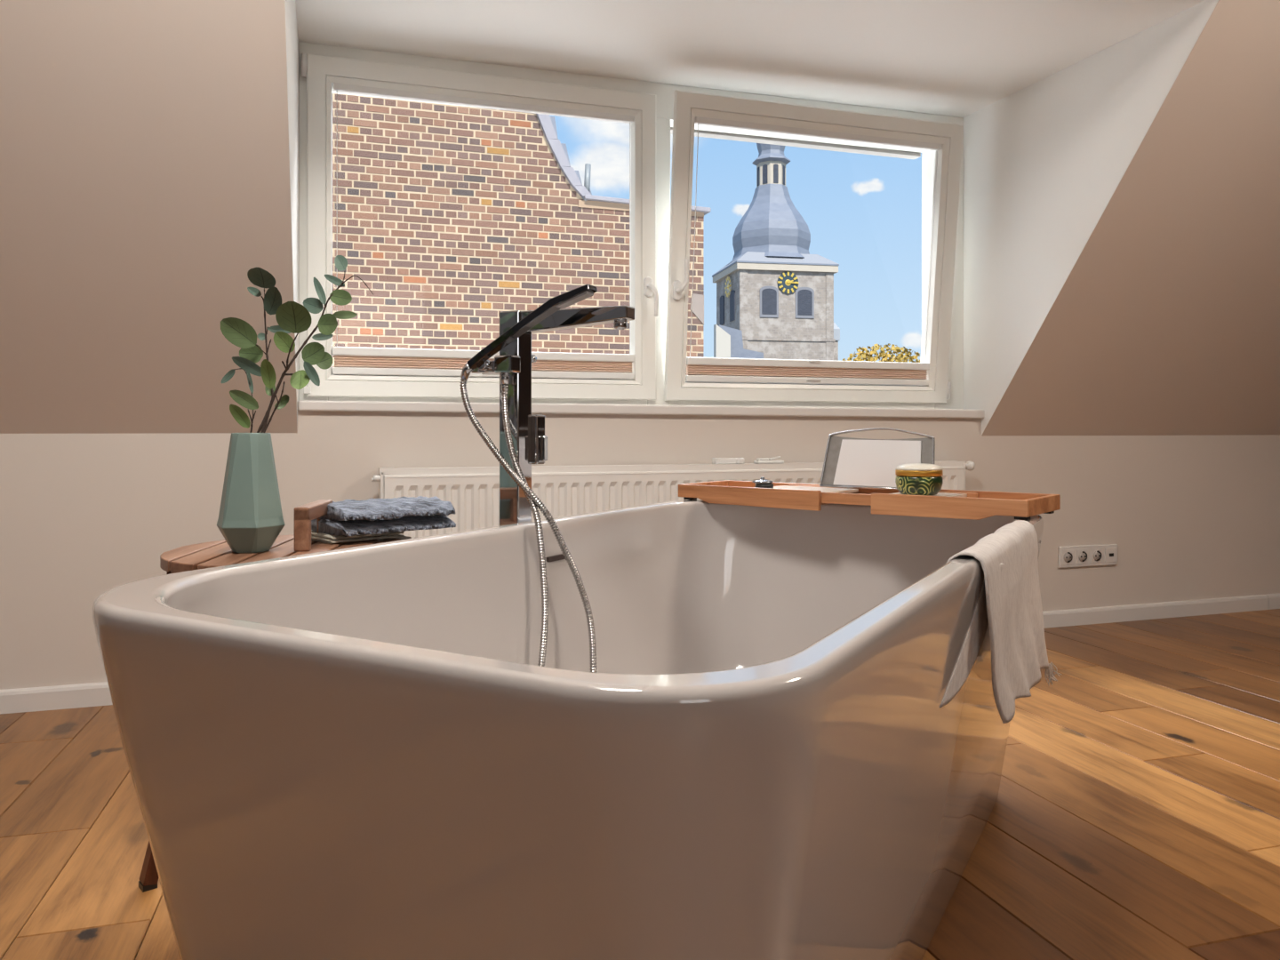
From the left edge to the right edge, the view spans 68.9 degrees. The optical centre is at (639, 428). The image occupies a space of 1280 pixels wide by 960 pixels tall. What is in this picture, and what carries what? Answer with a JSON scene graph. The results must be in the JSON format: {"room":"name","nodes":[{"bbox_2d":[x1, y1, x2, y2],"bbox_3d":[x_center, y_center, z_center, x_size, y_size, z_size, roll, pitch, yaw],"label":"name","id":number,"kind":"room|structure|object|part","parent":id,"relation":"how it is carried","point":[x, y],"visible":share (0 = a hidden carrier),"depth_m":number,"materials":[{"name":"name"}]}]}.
{"room":"attic bathroom","nodes":[
{"label":"attic bathroom","id":0,"kind":"room"},
{"bbox_2d":[0,0,296,433],"bbox_3d":[-1.883,-0.904,1.724,2.304,1.837,1.554,0,0,-18],"label":"ceiling","id":1,"kind":"structure","parent":0,"point":[145,163],"depth_m":2.21,"materials":[{"name":"paint"}]},
{"bbox_2d":[284,0,298,433],"bbox_3d":[-0.913,-0.600,2.318,0.091,1.230,1.206,0,0,-18],"label":"wall","id":2,"kind":"structure","parent":0,"point":[292,37],"depth_m":2.45,"materials":[{"name":"paint"}]},
{"bbox_2d":[0,608,1279,959],"bbox_3d":[0.983,0.785,0.392,8.487,0.050,10.307,0,0,-18],"label":"floor","id":3,"kind":"structure","parent":0,"point":[1135,815],"depth_m":1.81,"materials":[{"name":"brown wood"}]},
{"bbox_2d":[138,499,414,892],"bbox_3d":[-0.621,0.451,1.722,0.463,0.619,0.470,0,0,-5],"label":"side table","id":4,"kind":"object","parent":3,"relation":"on","point":[218,553],"visible":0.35,"depth_m":1.67,"materials":[{"name":"brown wood"}]},
{"bbox_3d":[-0.768,0.497,1.589,0.147,0.514,0.028,0,0,-42],"label":"leg","id":5,"kind":"part","parent":4,"relation":"part of","materials":[{"name":"brown wood"}]},
{"bbox_2d":[216,432,284,552],"bbox_3d":[-0.698,0.114,1.674,0.115,0.212,0.116,0,0,-18],"label":"vase","id":6,"kind":"object","parent":4,"relation":"on","point":[251,519],"visible":0.98,"depth_m":1.64,"materials":[{"name":"ceramic"}]},
{"bbox_2d":[220,368,258,432],"bbox_3d":[-0.715,-0.021,1.668,0.048,0.177,0.073,0,0,-36],"label":"branch","id":7,"kind":"object","parent":6,"relation":"in","point":[242,398],"visible":0.91,"depth_m":1.65,"materials":[{"name":"green plant"}]},
{"bbox_3d":[-0.705,-0.021,1.676,0.053,0.177,0.016,0,0,32],"label":"stem","id":8,"kind":"part","parent":7,"relation":"part of","materials":[{"name":"plant"}]},
{"bbox_2d":[220,267,290,432],"bbox_3d":[-0.684,-0.109,1.677,0.120,0.354,0.060,0,0,-6],"label":"branch","id":9,"kind":"object","parent":6,"relation":"in","point":[237,332],"visible":0.88,"depth_m":1.67,"materials":[{"name":"green plant"}]},
{"bbox_3d":[-0.683,-0.093,1.683,0.041,0.323,0.024,0,0,-6],"label":"stem","id":10,"kind":"part","parent":9,"relation":"part of","materials":[{"name":"plant"}]},
{"bbox_2d":[262,381,288,432],"bbox_3d":[-0.658,-0.008,1.659,0.067,0.152,0.056,0,0,-18],"label":"branch","id":11,"kind":"object","parent":6,"relation":"in","point":[283,400],"visible":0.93,"depth_m":1.66,"materials":[{"name":"green plant"}]},
{"bbox_2d":[260,255,373,432],"bbox_3d":[-0.585,-0.123,1.660,0.210,0.383,0.104,0,0,-18],"label":"branch","id":12,"kind":"object","parent":6,"relation":"in","point":[292,316],"visible":0.98,"depth_m":1.67,"materials":[{"name":"green plant"}]},
{"bbox_3d":[-0.614,0.180,1.759,0.027,0.079,0.185,0,0,-5],"label":"carry handle","id":13,"kind":"part","parent":4,"relation":"part of","materials":[{"name":"brown wood"}]},
{"bbox_2d":[311,530,404,543],"bbox_3d":[-0.574,0.211,1.870,0.162,0.016,0.151,0,0,-42],"label":"magazine","id":14,"kind":"object","parent":4,"relation":"on","point":[324,538],"visible":0.48,"depth_m":1.81,"materials":[{"name":"white paper"}]},
{"bbox_2d":[311,496,455,535],"bbox_3d":[-0.520,0.173,1.887,0.245,0.061,0.186,0,0,-42],"label":"folded towel","id":15,"kind":"object","parent":14,"relation":"on","point":[348,517],"visible":0.93,"depth_m":1.82,"materials":[{"name":"grey fabric"}]},
{"bbox_2d":[471,305,634,526],"bbox_3d":[-0.167,0.264,1.802,0.335,0.992,0.125,0,0,30],"label":"faucet","id":16,"kind":"object","parent":3,"relation":"on","point":[514,362],"visible":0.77,"depth_m":1.84,"materials":[{"name":"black metal"}]},
{"bbox_2d":[459,284,597,672],"bbox_3d":[-0.172,0.184,1.631,0.245,0.884,0.483,0,0,-16],"label":"shower","id":17,"kind":"object","parent":16,"relation":"attached to","point":[565,300],"visible":0.57,"depth_m":1.76,"materials":[{"name":"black metal"}]},
{"bbox_3d":[-0.208,-0.187,1.748,0.285,0.142,0.031,0,0,30],"label":"handle","id":18,"kind":"part","parent":17,"relation":"part of","materials":[{"name":"black metal"}]},
{"bbox_3d":[-0.118,-0.234,1.696,0.066,0.024,0.024,0,0,30],"label":"spray plate","id":19,"kind":"part","parent":17,"relation":"part of","materials":[{"name":"grey metal"}]},
{"bbox_3d":[-0.217,-0.140,1.876,0.016,0.016,0.014,0,0,30],"label":"knob","id":20,"kind":"part","parent":16,"relation":"part of","materials":[{"name":"silver metal"}]},
{"bbox_3d":[-0.193,0.040,1.870,0.011,0.050,0.016,0,0,30],"label":"mixer lever","id":21,"kind":"part","parent":16,"relation":"part of","materials":[{"name":"silver metal"}]},
{"bbox_3d":[-0.123,-0.210,1.788,0.244,0.043,0.034,0,0,30],"label":"spout","id":22,"kind":"part","parent":16,"relation":"part of","materials":[{"name":"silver metal"}]},
{"bbox_2d":[92,499,1043,959],"bbox_3d":[0.110,0.470,1.524,0.860,0.580,1.665,0,0,30],"label":"bathtub","id":23,"kind":"object","parent":3,"relation":"on","point":[367,752],"visible":0.84,"depth_m":0.86,"materials":[{"name":"ceramic"}]},
{"bbox_2d":[678,427,1060,519],"bbox_3d":[0.495,0.092,2.167,0.848,0.188,0.225,0,0,39],"label":"caddy","id":24,"kind":"object","parent":23,"relation":"on","point":[856,471],"visible":0.94,"depth_m":2.15,"materials":[{"name":"bamboo"},{"name":"metal"}]},
{"bbox_2d":[752,477,773,487],"bbox_3d":[0.298,0.132,2.261,0.050,0.028,0.050,0,0,-18],"label":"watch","id":25,"kind":"object","parent":24,"relation":"on","point":[762,483],"visible":0.8,"depth_m":2.24,"materials":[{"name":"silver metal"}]},
{"bbox_3d":[0.297,0.126,2.262,0.050,0.016,0.050,0,0,-18],"label":"lid","id":26,"kind":"part","parent":25,"relation":"part of","materials":[{"name":"silver metal"}]},
{"bbox_2d":[678,480,858,511],"bbox_3d":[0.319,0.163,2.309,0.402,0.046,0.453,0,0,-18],"label":"tray","id":27,"kind":"object","parent":24,"relation":"on","point":[783,495],"depth_m":2.22,"materials":[{"name":"brown wood"}]},
{"bbox_3d":[0.507,0.156,2.157,0.480,0.024,0.199,0,0,39],"label":"frame","id":28,"kind":"part","parent":24,"relation":"part of","materials":[{"name":"brown wood"}]},
{"bbox_2d":[895,463,943,495],"bbox_3d":[0.613,0.111,2.052,0.100,0.069,0.100,0,0,-18],"label":"candle jar","id":29,"kind":"object","parent":24,"relation":"on","point":[910,478],"visible":0.99,"depth_m":2.01,"materials":[{"name":"green ceramic"}]},
{"bbox_3d":[0.613,0.084,2.052,0.098,0.014,0.098,0,0,-18],"label":"lid","id":30,"kind":"part","parent":29,"relation":"part of","materials":[{"name":"beige ceramic"}]},
{"bbox_2d":[871,488,1060,519],"bbox_3d":[0.697,0.163,2.003,0.328,0.045,0.225,0,0,39],"label":"tray","id":31,"kind":"object","parent":24,"relation":"on","point":[958,504],"depth_m":1.93,"materials":[{"name":"brown wood"}]},
{"bbox_2d":[939,520,1061,723],"bbox_3d":[0.592,0.336,1.518,0.092,0.333,0.854,0,0,30],"label":"hand towel","id":32,"kind":"object","parent":23,"relation":"hanging from","point":[1010,602],"visible":0.96,"depth_m":1.43,"materials":[{"name":"fabric"}]},
{"bbox_2d":[0,409,1279,689],"bbox_3d":[0.392,0.358,3.277,7.600,0.824,0.170,0,0,-18],"label":"wall","id":33,"kind":"structure","parent":0,"point":[84,516],"depth_m":2.96,"materials":[{"name":"paint"}]},
{"bbox_2d":[298,41,963,408],"bbox_3d":[0.102,-0.616,3.204,2.392,1.151,0.149,0,0,-18],"label":"window","id":34,"kind":"structure","parent":33,"relation":"in","point":[321,72],"depth_m":3.07,"materials":[{"name":"plastic"}]},
{"bbox_2d":[332,82,634,379],"bbox_3d":[-0.479,-0.612,2.996,0.966,0.893,0.045,0,0,-18],"label":"blind","id":35,"kind":"object","parent":34,"relation":"attached to","point":[348,360],"visible":0.69,"depth_m":2.96,"materials":[{"name":"white plastic"}]},
{"bbox_3d":[-0.925,-0.643,2.850,0.002,0.797,0.002,0,0,-18],"label":"guide cord","id":36,"kind":"part","parent":35,"relation":"part of","materials":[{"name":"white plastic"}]},
{"bbox_3d":[-0.480,-0.236,2.998,0.966,0.027,0.042,0,0,-18],"label":"rail","id":37,"kind":"part","parent":35,"relation":"part of","materials":[{"name":"white plastic"}]},
{"bbox_3d":[-0.481,-0.176,3.002,0.966,0.022,0.034,0,0,-18],"label":"rail","id":38,"kind":"part","parent":35,"relation":"part of","materials":[{"name":"white plastic"}]},
{"bbox_3d":[-0.482,-1.045,3.003,0.962,0.026,0.026,0,0,-18],"label":"head rail","id":39,"kind":"part","parent":35,"relation":"part of","materials":[{"name":"white plastic"}]},
{"bbox_3d":[-0.034,-0.643,3.144,0.002,0.797,0.002,0,0,-18],"label":"guide cord","id":40,"kind":"part","parent":35,"relation":"part of","materials":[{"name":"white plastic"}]},
{"bbox_3d":[0.028,-0.478,3.145,0.028,0.068,0.013,0,0,-18],"label":"handle","id":41,"kind":"part","parent":34,"relation":"part of","materials":[{"name":"white plastic"}]},
{"bbox_3d":[0.043,-0.431,3.125,0.035,0.111,0.036,0,0,-18],"label":"lever","id":42,"kind":"part","parent":34,"relation":"part of","materials":[{"name":"white plastic"}]},
{"bbox_2d":[685,116,941,385],"bbox_3d":[0.628,-0.605,3.317,0.970,0.888,0.116,0,0,-18],"label":"blind","id":43,"kind":"object","parent":34,"relation":"attached to","point":[712,369],"visible":0.99,"depth_m":3.31,"materials":[{"name":"beige fabric"}]},
{"bbox_3d":[0.184,-0.636,3.159,0.002,0.794,0.002,0,6,-18],"label":"guide cord","id":44,"kind":"part","parent":43,"relation":"part of","materials":[{"name":"white plastic"}]},
{"bbox_3d":[0.615,-0.173,3.355,0.970,0.022,0.034,0,6,-18],"label":"rail","id":45,"kind":"part","parent":43,"relation":"part of","materials":[{"name":"white plastic"}]},
{"bbox_3d":[0.618,-0.233,3.345,0.970,0.027,0.042,0,6,-18],"label":"rail","id":46,"kind":"part","parent":43,"relation":"part of","materials":[{"name":"white plastic"}]},
{"bbox_3d":[0.642,-1.035,3.275,0.966,0.026,0.026,0,6,-18],"label":"head rail","id":47,"kind":"part","parent":43,"relation":"part of","materials":[{"name":"white plastic"}]},
{"bbox_3d":[1.079,-0.636,3.454,0.002,0.794,0.002,0,6,-18],"label":"guide cord","id":48,"kind":"part","parent":43,"relation":"part of","materials":[{"name":"white plastic"}]},
{"bbox_2d":[664,89,963,403],"bbox_3d":[0.636,-0.611,3.331,1.143,1.033,0.164,0,0,-18],"label":"window","id":49,"kind":"structure","parent":34,"relation":"attached to","point":[687,105],"depth_m":3.30,"materials":[{"name":"plastic"}]},
{"bbox_3d":[0.126,-0.464,3.138,0.028,0.068,0.013,0,6,-18],"label":"handle","id":50,"kind":"part","parent":49,"relation":"part of","materials":[{"name":"white plastic"}]},
{"bbox_3d":[0.142,-0.508,3.114,0.035,0.111,0.036,0,6,-18],"label":"lever","id":51,"kind":"part","parent":49,"relation":"part of","materials":[{"name":"white plastic"}]},
{"bbox_2d":[670,127,920,159],"bbox_3d":[0.559,-1.141,3.517,1.059,0.178,0.152,0,0,-18],"label":"roller blind","id":52,"kind":"object","parent":49,"relation":"attached to","point":[908,155],"visible":0.18,"depth_m":3.47,"materials":[{"name":"white fabric"}]},
{"bbox_2d":[0,593,1279,714],"bbox_3d":[0.421,0.729,3.190,7.600,0.062,0.014,0,0,-18],"label":"baseboard","id":53,"kind":"structure","parent":33,"relation":"attached to","point":[92,694],"depth_m":3.60,"materials":[{"name":"paint"}]},
{"bbox_2d":[297,400,984,418],"bbox_3d":[0.114,-0.059,3.175,2.394,0.045,0.191,0,0,-18],"label":"window sill","id":54,"kind":"structure","parent":33,"relation":"attached to","point":[309,405],"depth_m":3.05,"materials":[{"name":"paint"}]},
{"bbox_2d":[371,460,974,538],"bbox_3d":[0.204,0.438,3.079,2.098,0.644,0.088,0,0,-18],"label":"radiator","id":55,"kind":"object","parent":33,"relation":"attached to","point":[473,492],"visible":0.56,"depth_m":2.91,"materials":[{"name":"metal"}]},
{"bbox_2d":[378,460,965,475],"bbox_3d":[0.197,0.127,3.075,2.038,0.022,0.064,0,0,-18],"label":"grille","id":56,"kind":"object","parent":55,"relation":"attached to","point":[795,468],"depth_m":3.00,"materials":[{"name":"metal"}]},
{"bbox_2d":[712,457,744,463],"bbox_3d":[0.296,0.108,3.101,0.107,0.020,0.041,0,0,-18],"label":"plastic box","id":57,"kind":"object","parent":55,"relation":"on","point":[715,460],"visible":1,"depth_m":3.09,"materials":[{"name":"white plastic"}]},
{"bbox_2d":[753,456,783,463],"bbox_3d":[0.435,0.106,3.153,0.100,0.024,0.032,0,0,-18],"label":"clip","id":58,"kind":"object","parent":55,"relation":"on","point":[759,460],"visible":1,"depth_m":3.14,"materials":[{"name":"white plastic"}]},
{"bbox_3d":[1.190,0.135,3.375,0.040,0.034,0.032,0,0,-18],"label":"valve knob","id":59,"kind":"part","parent":55,"relation":"part of","materials":[{"name":"white plastic"}]},
{"bbox_2d":[1057,544,1117,567],"bbox_3d":[1.743,0.495,3.624,0.282,0.082,0.017,0,0,-18],"label":"panel","id":60,"kind":"object","parent":33,"relation":"attached to","point":[1105,554],"visible":1,"depth_m":3.62,"materials":[{"name":"plastic"}]},
{"bbox_2d":[295,0,1205,117],"bbox_3d":[0.259,-1.234,2.726,2.392,0.131,1.165,0,0,-18],"label":"ceiling","id":61,"kind":"structure","parent":0,"point":[951,58],"depth_m":2.82,"materials":[{"name":"paint"}]},
{"bbox_2d":[963,0,1218,434],"bbox_3d":[1.445,-0.594,3.096,0.091,1.243,1.206,0,0,-18],"label":"wall","id":62,"kind":"structure","parent":0,"point":[1044,162],"depth_m":3.19,"materials":[{"name":"paint"}]},
{"bbox_2d":[981,0,1279,435],"bbox_3d":[2.862,-0.897,3.290,2.902,1.851,1.554,0,0,-18],"label":"ceiling","id":63,"kind":"structure","parent":0,"point":[1166,320],"depth_m":3.19,"materials":[{"name":"paint"}]},
{"label":"outside","id":64,"kind":"structure","parent":0,"visible":0},
{"bbox_3d":[-6.715,10.860,84.136,280.000,0.200,156.000,0,0,-18],"label":"ground","id":65,"kind":"structure","parent":64,"visible":0},
{"bbox_2d":[713,324,763,366],"bbox_3d":[6.297,2.085,59.344,3.350,17.350,1.150,0,0,-11],"label":"church nave","id":66,"kind":"object","parent":65,"relation":"on","point":[728,343],"visible":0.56,"depth_m":59.34,"materials":[{"name":"grey paint"}]},
{"bbox_2d":[712,143,839,367],"bbox_3d":[9.034,-6.080,63.306,6.940,33.680,6.020,0,0,-11],"label":"tower","id":67,"kind":"structure","parent":65,"relation":"on","point":[780,295],"depth_m":60.92,"materials":[{"name":"stone"}]},
{"bbox_2d":[724,276,732,297],"bbox_3d":[5.886,-9.440,62.241,0.324,1.400,1.403,0,0,-18],"label":"clock","id":68,"kind":"object","parent":67,"relation":"on","point":[728,288],"depth_m":62.00,"materials":[{"name":"gold metal"}]},
{"bbox_3d":[9.034,-10.430,63.306,6.860,0.420,5.940,0,0,-11],"label":"cornice","id":69,"kind":"part","parent":67,"relation":"part of","materials":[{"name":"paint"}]},
{"bbox_2d":[777,272,798,293],"bbox_3d":[9.609,-9.460,60.533,1.403,1.400,0.324,0,0,-18],"label":"clock","id":70,"kind":"object","parent":67,"relation":"on","point":[788,282],"depth_m":60.51,"materials":[{"name":"gold metal"}]},
{"bbox_2d":[833,322,839,360],"bbox_3d":[12.835,1.710,62.254,0.650,18.100,1.000,0,0,-11],"label":"stair turret","id":71,"kind":"object","parent":65,"relation":"on","point":[836,330],"visible":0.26,"depth_m":61.85,"materials":[{"name":"paint"}]},
{"bbox_2d":[842,343,920,369],"bbox_3d":[11.726,2.337,44.950,5.516,12.858,5.229,0,0,-18],"label":"tree","id":72,"kind":"object","parent":65,"relation":"on","point":[900,357],"visible":0.09,"depth_m":44.21,"materials":[{"name":"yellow plant"}]},
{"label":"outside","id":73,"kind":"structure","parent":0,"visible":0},
{"bbox_2d":[332,92,711,374],"bbox_3d":[-2.619,-0.346,8.737,6.711,10.213,0.977,0,0,-18],"label":"brick building","id":74,"kind":"structure","parent":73,"point":[453,218],"depth_m":8.63,"materials":[{"name":"brick"}]}
]}

